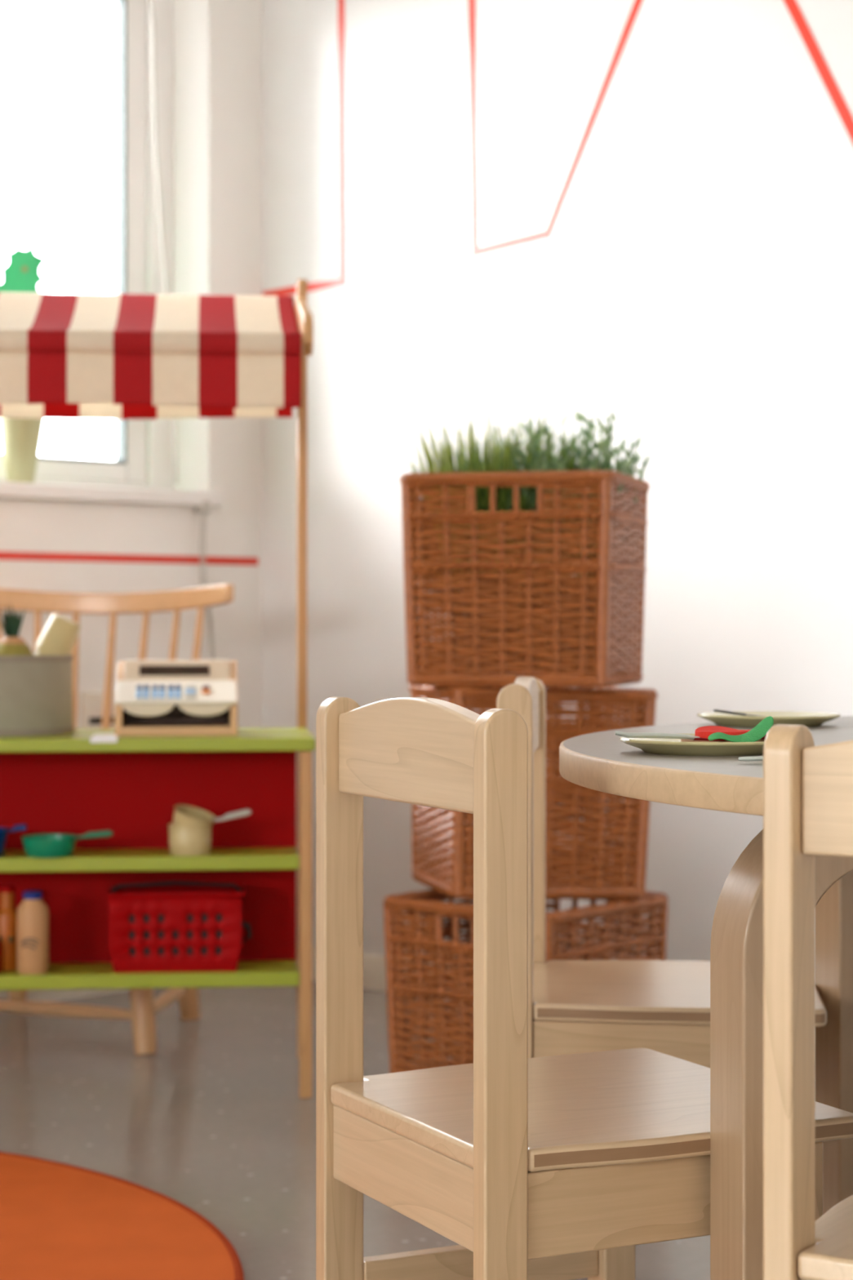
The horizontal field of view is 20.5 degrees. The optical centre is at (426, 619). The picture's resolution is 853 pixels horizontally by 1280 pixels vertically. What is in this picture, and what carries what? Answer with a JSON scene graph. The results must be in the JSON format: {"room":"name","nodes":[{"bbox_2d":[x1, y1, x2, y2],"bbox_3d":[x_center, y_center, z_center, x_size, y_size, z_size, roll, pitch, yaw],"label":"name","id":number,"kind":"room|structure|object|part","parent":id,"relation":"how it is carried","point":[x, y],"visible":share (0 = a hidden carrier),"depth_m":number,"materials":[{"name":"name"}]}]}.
{"room":"children's room","nodes":[
{"label":"children's room","id":0,"kind":"room"},
{"bbox_2d":[0,0,262,728],"bbox_3d":[-3.402,-0.580,2.267,0.206,2.700,8.805,0,0,45],"label":"wall","id":1,"kind":"structure","parent":0,"point":[217,44],"depth_m":5.08,"materials":[{"name":"white paint"}]},
{"bbox_2d":[0,988,129,1001],"bbox_3d":[-3.397,0.735,2.118,8.600,0.070,0.014,0,0,-45],"label":"baseboard","id":2,"kind":"structure","parent":1,"relation":"attached to","point":[49,995],"depth_m":4.76,"materials":[{"name":"wood"}]},
{"bbox_2d":[0,0,173,489],"bbox_3d":[-1.040,-0.863,4.710,0.080,1.205,1.300,0,0,45],"label":"window","id":3,"kind":"structure","parent":1,"relation":"in","point":[143,449],"depth_m":5.09,"materials":[{"name":"white paint"}]},
{"bbox_2d":[80,690,115,728],"bbox_3d":[-0.670,0.193,4.845,0.014,0.090,0.100,0,0,45],"label":"wall socket","id":4,"kind":"object","parent":1,"relation":"attached to","point":[91,702],"visible":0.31,"depth_m":4.82,"materials":[{"name":"white plastic"}]},
{"bbox_2d":[0,481,223,506],"bbox_3d":[-0.959,-0.257,4.630,0.148,0.030,1.340,0,0,45],"label":"windowsill","id":5,"kind":"structure","parent":1,"relation":"attached to","point":[7,489],"depth_m":4.83,"materials":[{"name":"white paint"}]},
{"bbox_2d":[0,242,53,483],"bbox_3d":[-0.861,-0.518,4.778,0.209,0.492,0.098,0,0,0],"label":"plant","id":6,"kind":"object","parent":5,"relation":"on","point":[20,437],"visible":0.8,"depth_m":4.76,"materials":[{"name":"green plant"}]},
{"bbox_3d":[-0.824,-0.346,4.778,0.098,0.148,0.098,0,0,0],"label":"pot","id":7,"kind":"part","parent":6,"relation":"part of","materials":[{"name":"beige ceramic"}]},
{"bbox_2d":[21,266,27,271],"bbox_3d":[-0.814,-0.709,4.766,0.012,0.012,0.004,0,0,0],"label":"light","id":8,"kind":"object","parent":6,"relation":"attached to","point":[24,268],"depth_m":4.76,"materials":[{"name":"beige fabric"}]},
{"bbox_2d":[0,551,257,565],"bbox_3d":[-1.213,-0.127,4.310,2.388,0.017,0.001,0,0,-45],"label":"tape","id":9,"kind":"object","parent":1,"relation":"attached to","point":[26,556],"visible":1,"depth_m":4.89,"materials":[{"name":"red"}]},
{"bbox_2d":[148,0,178,484],"bbox_3d":[-0.563,-0.815,5.028,0.065,1.051,0.022,0,0,-23],"label":"cord","id":10,"kind":"object","parent":1,"relation":"hanging from","point":[151,7],"visible":0.8,"depth_m":5.02,"materials":[{"name":"white"}]},
{"bbox_2d":[194,501,216,659],"bbox_3d":[-0.467,-0.063,5.035,0.055,0.378,0.030,0,0,-45],"label":"hanging cord","id":11,"kind":"object","parent":1,"relation":"hanging from","point":[205,508],"visible":0.72,"depth_m":5.02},
{"bbox_3d":[-0.466,-0.071,5.032,0.044,0.323,0.016,0,0,-45],"label":"cord","id":12,"kind":"part","parent":11,"relation":"part of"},
{"bbox_2d":[0,980,710,1279],"bbox_3d":[-1.528,0.820,0.252,9.005,0.100,5.705,0,0,-45],"label":"floor","id":13,"kind":"structure","parent":0,"point":[215,1122],"depth_m":3.67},
{"bbox_2d":[0,583,234,1054],"bbox_3d":[-0.688,0.352,4.445,0.579,0.841,0.499,0,0,12],"label":"spindle chair","id":14,"kind":"object","parent":13,"relation":"on","point":[144,1007],"visible":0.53,"depth_m":4.61,"materials":[{"name":"brown wood"}]},
{"bbox_3d":[-0.800,0.572,4.664,0.042,0.403,0.101,0,0,-33],"label":"leg","id":15,"kind":"part","parent":14,"relation":"part of","materials":[{"name":"brown wood"}]},
{"bbox_3d":[-0.648,-0.039,4.638,0.579,0.058,0.105,0,0,12],"label":"rail","id":16,"kind":"part","parent":14,"relation":"part of","materials":[{"name":"brown wood"}]},
{"bbox_3d":[-0.514,0.572,4.198,0.042,0.403,0.101,0,0,-32],"label":"leg","id":17,"kind":"part","parent":14,"relation":"part of","materials":[{"name":"brown wood"}]},
{"bbox_3d":[-0.476,0.572,4.529,0.084,0.401,0.042,0,0,-30],"label":"leg","id":18,"kind":"part","parent":14,"relation":"part of","materials":[{"name":"brown wood"}]},
{"bbox_2d":[0,1151,244,1279],"bbox_3d":[-1.035,0.763,2.651,1.654,0.013,1.654,0,0,0],"label":"round rug","id":19,"kind":"object","parent":13,"relation":"on","point":[59,1220],"visible":1,"depth_m":2.91,"materials":[{"name":"orange carpet"}]},
{"bbox_2d":[0,279,315,1097],"bbox_3d":[-0.758,0.087,3.906,1.134,1.366,0.388,0,0,-5],"label":"market stall","id":20,"kind":"object","parent":13,"relation":"on","point":[68,356],"visible":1,"depth_m":3.88,"materials":[{"name":"brown wood"}]},
{"bbox_2d":[0,943,0,970],"bbox_3d":[-0.707,0.525,3.769,0.049,0.083,0.049,0,0,0],"label":"sauce bottle","id":21,"kind":"object","parent":20,"relation":"on","point":[0,944],"visible":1,"depth_m":3.77,"materials":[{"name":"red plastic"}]},
{"bbox_2d":[0,885,17,971],"bbox_3d":[-0.677,0.498,3.801,0.039,0.136,0.040,0,0,0],"label":"juice bottle","id":22,"kind":"object","parent":20,"relation":"on","point":[8,912],"visible":0.92,"depth_m":3.79,"materials":[{"name":"orange plastic"}]},
{"bbox_2d":[0,935,13,942],"bbox_3d":[-0.677,0.514,3.785,0.026,0.013,0.008,0,0,0],"label":"print","id":23,"kind":"object","parent":22,"relation":"attached to","point":[3,939],"depth_m":3.78,"materials":[{"name":"orange paint"}]},
{"bbox_2d":[0,823,26,856],"bbox_3d":[-0.710,0.354,3.775,0.111,0.050,0.093,0,0,-44],"label":"saucepan","id":24,"kind":"object","parent":20,"relation":"on","point":[3,831],"visible":1,"depth_m":3.77,"materials":[{"name":"blue plastic"}]},
{"bbox_2d":[0,826,8,856],"bbox_3d":[-0.716,0.357,3.769,0.093,0.043,0.093,0,0,-10],"label":"bowl","id":25,"kind":"object","parent":24,"relation":"attached to","point":[3,831],"depth_m":3.76,"materials":[{"name":"blue plastic"}]},
{"bbox_3d":[-0.659,0.336,3.779,0.033,0.014,0.014,0,0,-10],"label":"handle","id":26,"kind":"part","parent":24,"relation":"part of","materials":[{"name":"blue plastic"}]},
{"bbox_2d":[16,890,48,974],"bbox_3d":[-0.632,0.502,3.774,0.051,0.130,0.053,0,0,0],"label":"milk bottle","id":27,"kind":"object","parent":20,"relation":"on","point":[33,913],"visible":1,"depth_m":3.75,"materials":[{"name":"beige plastic"}]},
{"bbox_2d":[0,653,73,737],"bbox_3d":[-0.714,0.124,3.926,0.248,0.131,0.248,0,0,0],"label":"bin","id":28,"kind":"object","parent":20,"relation":"on","point":[36,691],"visible":0.88,"depth_m":3.83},
{"bbox_2d":[0,602,33,655],"bbox_3d":[-0.692,0.079,3.930,0.086,0.213,0.086,0,0,0],"label":"fruit","id":29,"kind":"object","parent":28,"relation":"in","point":[11,644],"visible":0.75,"depth_m":3.92,"materials":[{"name":"beige wood"}]},
{"bbox_3d":[-0.698,0.004,3.929,0.043,0.063,0.058,0,0,-25],"label":"crown","id":30,"kind":"part","parent":29,"relation":"part of","materials":[{"name":"green plastic"}]},
{"label":"cup","id":31,"kind":"object","parent":28,"relation":"in","visible":0},
{"bbox_2d":[33,648,52,655],"bbox_3d":[-0.643,0.087,3.938,0.076,0.079,0.063,0,0,14],"label":"cup","id":32,"kind":"object","parent":31,"relation":"on","point":[37,652],"visible":0.13,"depth_m":3.92,"materials":[{"name":"beige plastic"}]},
{"bbox_2d":[34,613,80,655],"bbox_3d":[-0.618,0.030,3.938,0.076,0.079,0.063,0,0,14],"label":"cup","id":33,"kind":"object","parent":32,"relation":"on","point":[60,634],"visible":0.82,"depth_m":3.92,"materials":[{"name":"beige plastic"}]},
{"bbox_2d":[21,830,112,857],"bbox_3d":[-0.577,0.360,3.778,0.146,0.039,0.089,0,0,-14],"label":"frying pan","id":34,"kind":"object","parent":20,"relation":"on","point":[43,845],"visible":1,"depth_m":3.74,"materials":[{"name":"green plastic"}]},
{"bbox_2d":[21,833,76,857],"bbox_3d":[-0.605,0.363,3.771,0.089,0.032,0.089,0,0,-14],"label":"bowl","id":35,"kind":"object","parent":34,"relation":"attached to","point":[43,845],"depth_m":3.74,"materials":[{"name":"green plastic"}]},
{"bbox_3d":[-0.536,0.347,3.788,0.061,0.014,0.014,0,0,-14],"label":"handle","id":36,"kind":"part","parent":34,"relation":"part of","materials":[{"name":"green plastic"}]},
{"bbox_2d":[90,733,119,742],"bbox_3d":[-0.520,0.193,3.817,0.042,0.007,0.154,0,0,-5],"label":"paper card","id":37,"kind":"object","parent":20,"relation":"on","point":[95,738],"visible":0.93,"depth_m":3.74,"materials":[{"name":"white paper"}]},
{"bbox_3d":[-0.724,0.401,3.875,1.019,0.378,0.010,0,0,-5],"label":"panel","id":38,"kind":"part","parent":20,"relation":"part of","materials":[{"name":"red paint"}]},
{"bbox_2d":[0,960,299,990],"bbox_3d":[-0.718,0.578,3.802,1.019,0.024,0.135,0,0,-5],"label":"shelf","id":39,"kind":"object","parent":20,"relation":"attached to","point":[61,974],"depth_m":3.77,"materials":[{"name":"green paint"}]},
{"bbox_2d":[0,847,299,872],"bbox_3d":[-0.718,0.391,3.802,1.019,0.024,0.135,0,0,-5],"label":"shelf","id":40,"kind":"object","parent":20,"relation":"attached to","point":[14,860],"depth_m":3.77,"materials":[{"name":"green paint"}]},
{"bbox_2d":[0,728,315,752],"bbox_3d":[-0.730,0.201,3.898,1.077,0.021,0.352,0,0,-5],"label":"countertop","id":41,"kind":"structure","parent":20,"relation":"on","point":[246,739],"depth_m":3.76,"materials":[{"name":"green paint"}]},
{"bbox_2d":[114,659,237,736],"bbox_3d":[-0.415,0.130,3.913,0.200,0.121,0.171,0,0,-5],"label":"cash register","id":42,"kind":"object","parent":20,"relation":"on","point":[198,697],"visible":1,"depth_m":3.88,"materials":[{"name":"brown wood"}]},
{"bbox_3d":[-0.509,0.131,3.910,0.012,0.119,0.160,0,0,-5],"label":"panel","id":43,"kind":"part","parent":42,"relation":"part of","materials":[{"name":"brown wood"}]},
{"bbox_3d":[-0.417,0.167,3.938,0.172,0.014,0.098,0,0,-5],"label":"drawer","id":44,"kind":"part","parent":42,"relation":"part of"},
{"bbox_3d":[-0.322,0.131,3.928,0.012,0.119,0.160,0,0,-5],"label":"panel","id":45,"kind":"part","parent":42,"relation":"part of","materials":[{"name":"brown wood"}]},
{"bbox_2d":[106,880,252,972],"bbox_3d":[-0.400,0.496,3.827,0.232,0.141,0.108,0,0,-4],"label":"shopping basket","id":46,"kind":"object","parent":20,"relation":"on","point":[153,926],"visible":1,"depth_m":3.78,"materials":[{"name":"red plastic"}]},
{"bbox_3d":[-0.407,0.436,3.826,0.216,0.021,0.006,0,0,-4],"label":"carry handle","id":47,"kind":"part","parent":46,"relation":"part of","materials":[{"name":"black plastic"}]},
{"bbox_2d":[168,822,211,855],"bbox_3d":[-0.382,0.354,3.801,0.071,0.049,0.071,0,0,0],"label":"bowl","id":48,"kind":"object","parent":20,"relation":"on","point":[184,840],"visible":0.92,"depth_m":3.77,"materials":[{"name":"beige plastic"}]},
{"bbox_2d":[172,804,251,829],"bbox_3d":[-0.350,0.327,3.806,0.122,0.054,0.070,0,0,-22],"label":"saucepan","id":49,"kind":"object","parent":48,"relation":"in","point":[184,815],"visible":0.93,"depth_m":3.79,"materials":[{"name":"beige plastic"}]},
{"bbox_2d":[172,804,215,829],"bbox_3d":[-0.379,0.329,3.799,0.070,0.035,0.070,17,8,-6],"label":"bowl","id":50,"kind":"object","parent":49,"relation":"attached to","point":[184,815],"depth_m":3.79,"materials":[{"name":"beige plastic"}]},
{"bbox_3d":[-0.314,0.317,3.800,0.063,0.021,0.014,0,0,0],"label":"handle","id":51,"kind":"part","parent":49,"relation":"part of","materials":[{"name":"grey plastic"}]},
{"bbox_3d":[-0.218,0.087,4.133,0.017,1.366,0.020,0,0,-5],"label":"post","id":52,"kind":"part","parent":20,"relation":"part of","materials":[{"name":"brown wood"}]},
{"bbox_3d":[-0.206,-0.495,3.955,0.016,0.137,0.345,0,0,-5],"label":"awning arm","id":53,"kind":"part","parent":20,"relation":"part of","materials":[{"name":"brown wood"}]},
{"bbox_3d":[-0.195,0.491,3.795,0.020,0.558,0.022,0,0,-5],"label":"post","id":54,"kind":"part","parent":20,"relation":"part of","materials":[{"name":"brown wood"}]},
{"bbox_2d":[383,888,668,1073],"bbox_3d":[0.160,0.607,3.774,0.350,0.333,0.344,0,0,40],"label":"wicker basket","id":55,"kind":"object","parent":13,"relation":"on","point":[452,1028],"visible":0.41,"depth_m":3.71,"materials":[{"name":"brown wicker"}]},
{"bbox_2d":[408,684,658,899],"bbox_3d":[0.168,0.273,3.832,0.354,0.357,0.353,2,-1,-12],"label":"wicker basket","id":56,"kind":"object","parent":55,"relation":"on","point":[577,868],"visible":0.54,"depth_m":3.69,"materials":[{"name":"brown wicker"}]},
{"bbox_2d":[399,469,650,688],"bbox_3d":[0.162,-0.061,3.766,0.350,0.333,0.344,0,0,16],"label":"wicker basket","id":57,"kind":"object","parent":56,"relation":"on","point":[620,580],"visible":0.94,"depth_m":3.62,"materials":[{"name":"brown wicker"}]},
{"bbox_2d":[396,402,559,669],"bbox_3d":[0.085,-0.136,3.818,0.287,0.440,0.294,0,0,0],"label":"grass plant","id":58,"kind":"object","parent":57,"relation":"in","point":[431,467],"visible":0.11,"depth_m":3.76,"materials":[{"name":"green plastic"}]},
{"bbox_3d":[0.086,0.009,3.808,0.100,0.150,0.100,0,0,0],"label":"pot","id":59,"kind":"part","parent":58,"relation":"part of","materials":[{"name":"black wicker"}]},
{"bbox_2d":[433,428,560,669],"bbox_3d":[0.111,-0.113,3.715,0.201,0.394,0.178,0,0,0],"label":"grass plant","id":60,"kind":"object","parent":57,"relation":"in","point":[482,495],"visible":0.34,"depth_m":3.68,"materials":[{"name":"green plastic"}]},
{"bbox_3d":[0.102,0.009,3.718,0.100,0.150,0.100,0,0,0],"label":"pot","id":61,"kind":"part","parent":60,"relation":"part of","materials":[{"name":"black wicker"}]},
{"bbox_2d":[451,397,606,669],"bbox_3d":[0.167,-0.135,3.795,0.257,0.438,0.256,0,0,0],"label":"grass plant","id":62,"kind":"object","parent":57,"relation":"on","point":[562,456],"visible":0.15,"depth_m":3.75,"materials":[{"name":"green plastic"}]},
{"bbox_3d":[0.170,0.009,3.795,0.100,0.150,0.100,0,0,0],"label":"pot","id":63,"kind":"part","parent":62,"relation":"part of","materials":[{"name":"black wicker"}]},
{"bbox_2d":[507,410,640,670],"bbox_3d":[0.233,-0.124,3.669,0.184,0.417,0.209,0,0,37],"label":"leafy plant","id":64,"kind":"object","parent":57,"relation":"in","point":[606,464],"visible":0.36,"depth_m":3.65,"materials":[{"name":"green plant leaves"},{"name":"black plastic"}]},
{"bbox_3d":[0.228,0.009,3.683,0.100,0.150,0.100,0,0,0],"label":"pot","id":65,"kind":"part","parent":64,"relation":"part of","materials":[{"name":"black wicker"}]},
{"bbox_2d":[518,409,650,670],"bbox_3d":[0.253,-0.123,3.767,0.206,0.413,0.187,0,0,40],"label":"leafy plant","id":66,"kind":"object","parent":57,"relation":"in","point":[620,464],"visible":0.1,"depth_m":3.75,"materials":[{"name":"green plant leaves"},{"name":"black plastic"}]},
{"bbox_2d":[315,696,852,1279],"bbox_3d":[0.128,0.417,2.002,0.345,0.706,0.346,0,0,-26],"label":"child chair","id":67,"kind":"object","parent":13,"relation":"on","point":[555,1167],"visible":0.94,"depth_m":1.90,"materials":[{"name":"brown wood"}]},
{"bbox_3d":[-0.076,0.419,2.072,0.038,0.702,0.021,0,0,-26],"label":"post","id":68,"kind":"part","parent":67,"relation":"part of","materials":[{"name":"brown wood"}]},
{"bbox_3d":[-0.007,0.108,1.936,0.019,0.087,0.284,0,0,-26],"label":"rail","id":69,"kind":"part","parent":67,"relation":"part of","materials":[{"name":"brown wood"}]},
{"bbox_3d":[0.057,0.419,1.798,0.038,0.702,0.021,0,0,-26],"label":"post","id":70,"kind":"part","parent":67,"relation":"part of","materials":[{"name":"brown wood"}]},
{"bbox_3d":[0.130,0.414,2.002,0.341,0.018,0.346,0,0,-26],"label":"seat","id":71,"kind":"part","parent":67,"relation":"part of","materials":[{"name":"brown wood"}]},
{"bbox_3d":[0.172,0.597,2.187,0.034,0.346,0.034,0,0,-26],"label":"leg","id":72,"kind":"part","parent":67,"relation":"part of","materials":[{"name":"brown wood"}]},
{"bbox_3d":[0.301,0.597,1.921,0.034,0.346,0.034,0,0,-26],"label":"leg","id":73,"kind":"part","parent":67,"relation":"part of","materials":[{"name":"brown wood"}]},
{"bbox_2d":[496,676,826,1067],"bbox_3d":[0.261,0.417,2.628,0.345,0.706,0.346,0,0,5],"label":"child chair","id":74,"kind":"object","parent":13,"relation":"on","point":[575,1006],"visible":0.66,"depth_m":2.48,"materials":[{"name":"brown wood"}]},
{"bbox_3d":[0.094,0.419,2.491,0.038,0.702,0.021,0,0,5],"label":"post","id":75,"kind":"part","parent":74,"relation":"part of","materials":[{"name":"brown wood"}]},
{"bbox_3d":[0.111,0.108,2.642,0.019,0.087,0.284,0,0,5],"label":"rail","id":76,"kind":"part","parent":74,"relation":"part of","materials":[{"name":"brown wood"}]},
{"bbox_3d":[0.122,0.419,2.794,0.038,0.702,0.021,0,0,5],"label":"post","id":77,"kind":"part","parent":74,"relation":"part of","materials":[{"name":"brown wood"}]},
{"bbox_3d":[0.263,0.414,2.628,0.341,0.018,0.346,0,0,5],"label":"seat","id":78,"kind":"part","parent":74,"relation":"part of","materials":[{"name":"brown wood"}]},
{"bbox_2d":[559,715,852,1279],"bbox_3d":[0.890,0.441,2.070,1.544,0.658,1.544,0,0,0],"label":"round table","id":79,"kind":"object","parent":13,"relation":"on","point":[599,761],"visible":0.62,"depth_m":1.83,"materials":[{"name":"grey laminate"}]},
{"bbox_2d":[619,733,764,755],"bbox_3d":[0.238,0.106,1.985,0.150,0.012,0.150,0,0,0],"label":"plate","id":80,"kind":"object","parent":79,"relation":"on","point":[651,745],"visible":0.65,"depth_m":1.93,"materials":[{"name":"ceramic"}]},
{"bbox_2d":[614,730,700,739],"bbox_3d":[0.215,0.100,1.974,0.122,0.014,0.019,0,0,-15],"label":"fork","id":81,"kind":"object","parent":80,"relation":"on","point":[628,735],"visible":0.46,"depth_m":1.97,"materials":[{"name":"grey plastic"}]},
{"bbox_2d":[680,725,767,742],"bbox_3d":[0.257,0.099,1.985,0.083,0.017,0.058,0,0,0],"label":"tomato slice","id":82,"kind":"object","parent":80,"relation":"on","point":[704,732],"visible":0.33,"depth_m":1.97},
{"bbox_2d":[707,715,773,742],"bbox_3d":[0.260,0.091,1.945,0.055,0.021,0.023,0,0,0],"label":"felt leaf","id":83,"kind":"object","parent":80,"relation":"on","point":[762,729],"visible":0.97,"depth_m":1.94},
{"bbox_2d":[738,755,763,761],"bbox_3d":[0.298,0.109,1.814,0.115,0.007,0.015,0,0,17],"label":"knife","id":84,"kind":"object","parent":79,"relation":"on","point":[756,757],"visible":0.38,"depth_m":1.82,"materials":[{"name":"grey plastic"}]},
{"bbox_2d":[697,711,840,727],"bbox_3d":[0.362,0.106,2.490,0.150,0.012,0.150,0,0,0],"label":"plate","id":85,"kind":"object","parent":79,"relation":"on","point":[807,719],"visible":0.92,"depth_m":2.45,"materials":[{"name":"beige ceramic"}]},
{"bbox_2d":[713,709,765,716],"bbox_3d":[0.348,0.102,2.482,0.096,0.015,0.015,0,0,-14],"label":"knife","id":86,"kind":"object","parent":85,"relation":"on","point":[714,710],"visible":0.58,"depth_m":2.47,"materials":[{"name":"grey metal"}]},
{"bbox_3d":[0.319,0.098,2.474,0.035,0.008,0.006,0,0,-13],"label":"handle","id":87,"kind":"part","parent":86,"relation":"part of","materials":[{"name":"grey plastic"}]},
{"bbox_3d":[0.365,0.105,2.486,0.061,0.010,0.015,0,0,-15],"label":"blade","id":88,"kind":"part","parent":86,"relation":"part of","materials":[{"name":"grey plastic"}]},
{"bbox_3d":[0.376,0.455,1.869,0.300,0.631,0.066,0,0,-16],"label":"leg","id":89,"kind":"part","parent":79,"relation":"part of","materials":[{"name":"brown wood"}]},
{"bbox_3d":[0.584,0.455,2.634,0.300,0.631,0.066,0,0,-16],"label":"leg","id":90,"kind":"part","parent":79,"relation":"part of","materials":[{"name":"brown wood"}]},
{"bbox_2d":[763,724,852,1279],"bbox_3d":[0.447,0.417,1.571,0.346,0.706,0.345,0,0,33],"label":"child chair","id":91,"kind":"object","parent":13,"relation":"on","point":[808,788],"visible":1,"depth_m":1.51,"materials":[{"name":"brown wood"}]},
{"bbox_3d":[0.235,0.419,1.526,0.021,0.702,0.038,0,0,33],"label":"post","id":92,"kind":"part","parent":91,"relation":"part of","materials":[{"name":"brown wood"}]},
{"bbox_3d":[0.448,0.414,1.572,0.346,0.018,0.341,0,0,33],"label":"seat","id":93,"kind":"part","parent":91,"relation":"part of","materials":[{"name":"brown wood"}]},
{"bbox_3d":[0.364,0.108,1.445,0.284,0.087,0.019,0,0,33],"label":"rail","id":94,"kind":"part","parent":91,"relation":"part of","materials":[{"name":"brown wood"}]},
{"bbox_2d":[262,0,852,967],"bbox_3d":[1.654,-0.580,3.289,5.500,2.700,0.200,0,0,45],"label":"wall","id":95,"kind":"structure","parent":0,"point":[691,282],"depth_m":4.48,"materials":[{"name":"white paint"}]},
{"bbox_2d":[262,0,346,296],"bbox_3d":[-0.265,-1.044,5.066,0.266,0.688,0.001,0,0,45],"label":"tape","id":96,"kind":"object","parent":95,"relation":"attached to","point":[341,281],"visible":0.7,"depth_m":4.98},
{"bbox_2d":[296,943,473,1003],"bbox_3d":[1.513,0.735,3.279,5.286,0.070,0.014,0,0,45],"label":"baseboard","id":97,"kind":"structure","parent":95,"relation":"attached to","point":[374,966],"depth_m":4.89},
{"bbox_2d":[468,0,642,257],"bbox_3d":[0.255,-1.018,4.546,0.485,0.589,0.001,0,0,45],"label":"tape","id":98,"kind":"object","parent":95,"relation":"attached to","point":[476,251],"visible":1,"depth_m":4.62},
{"bbox_2d":[783,0,852,142],"bbox_3d":[0.699,-0.942,4.102,0.272,0.484,0.001,0,0,45],"label":"tape","id":99,"kind":"object","parent":95,"relation":"attached to","point":[793,6],"visible":1,"depth_m":4.11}
]}

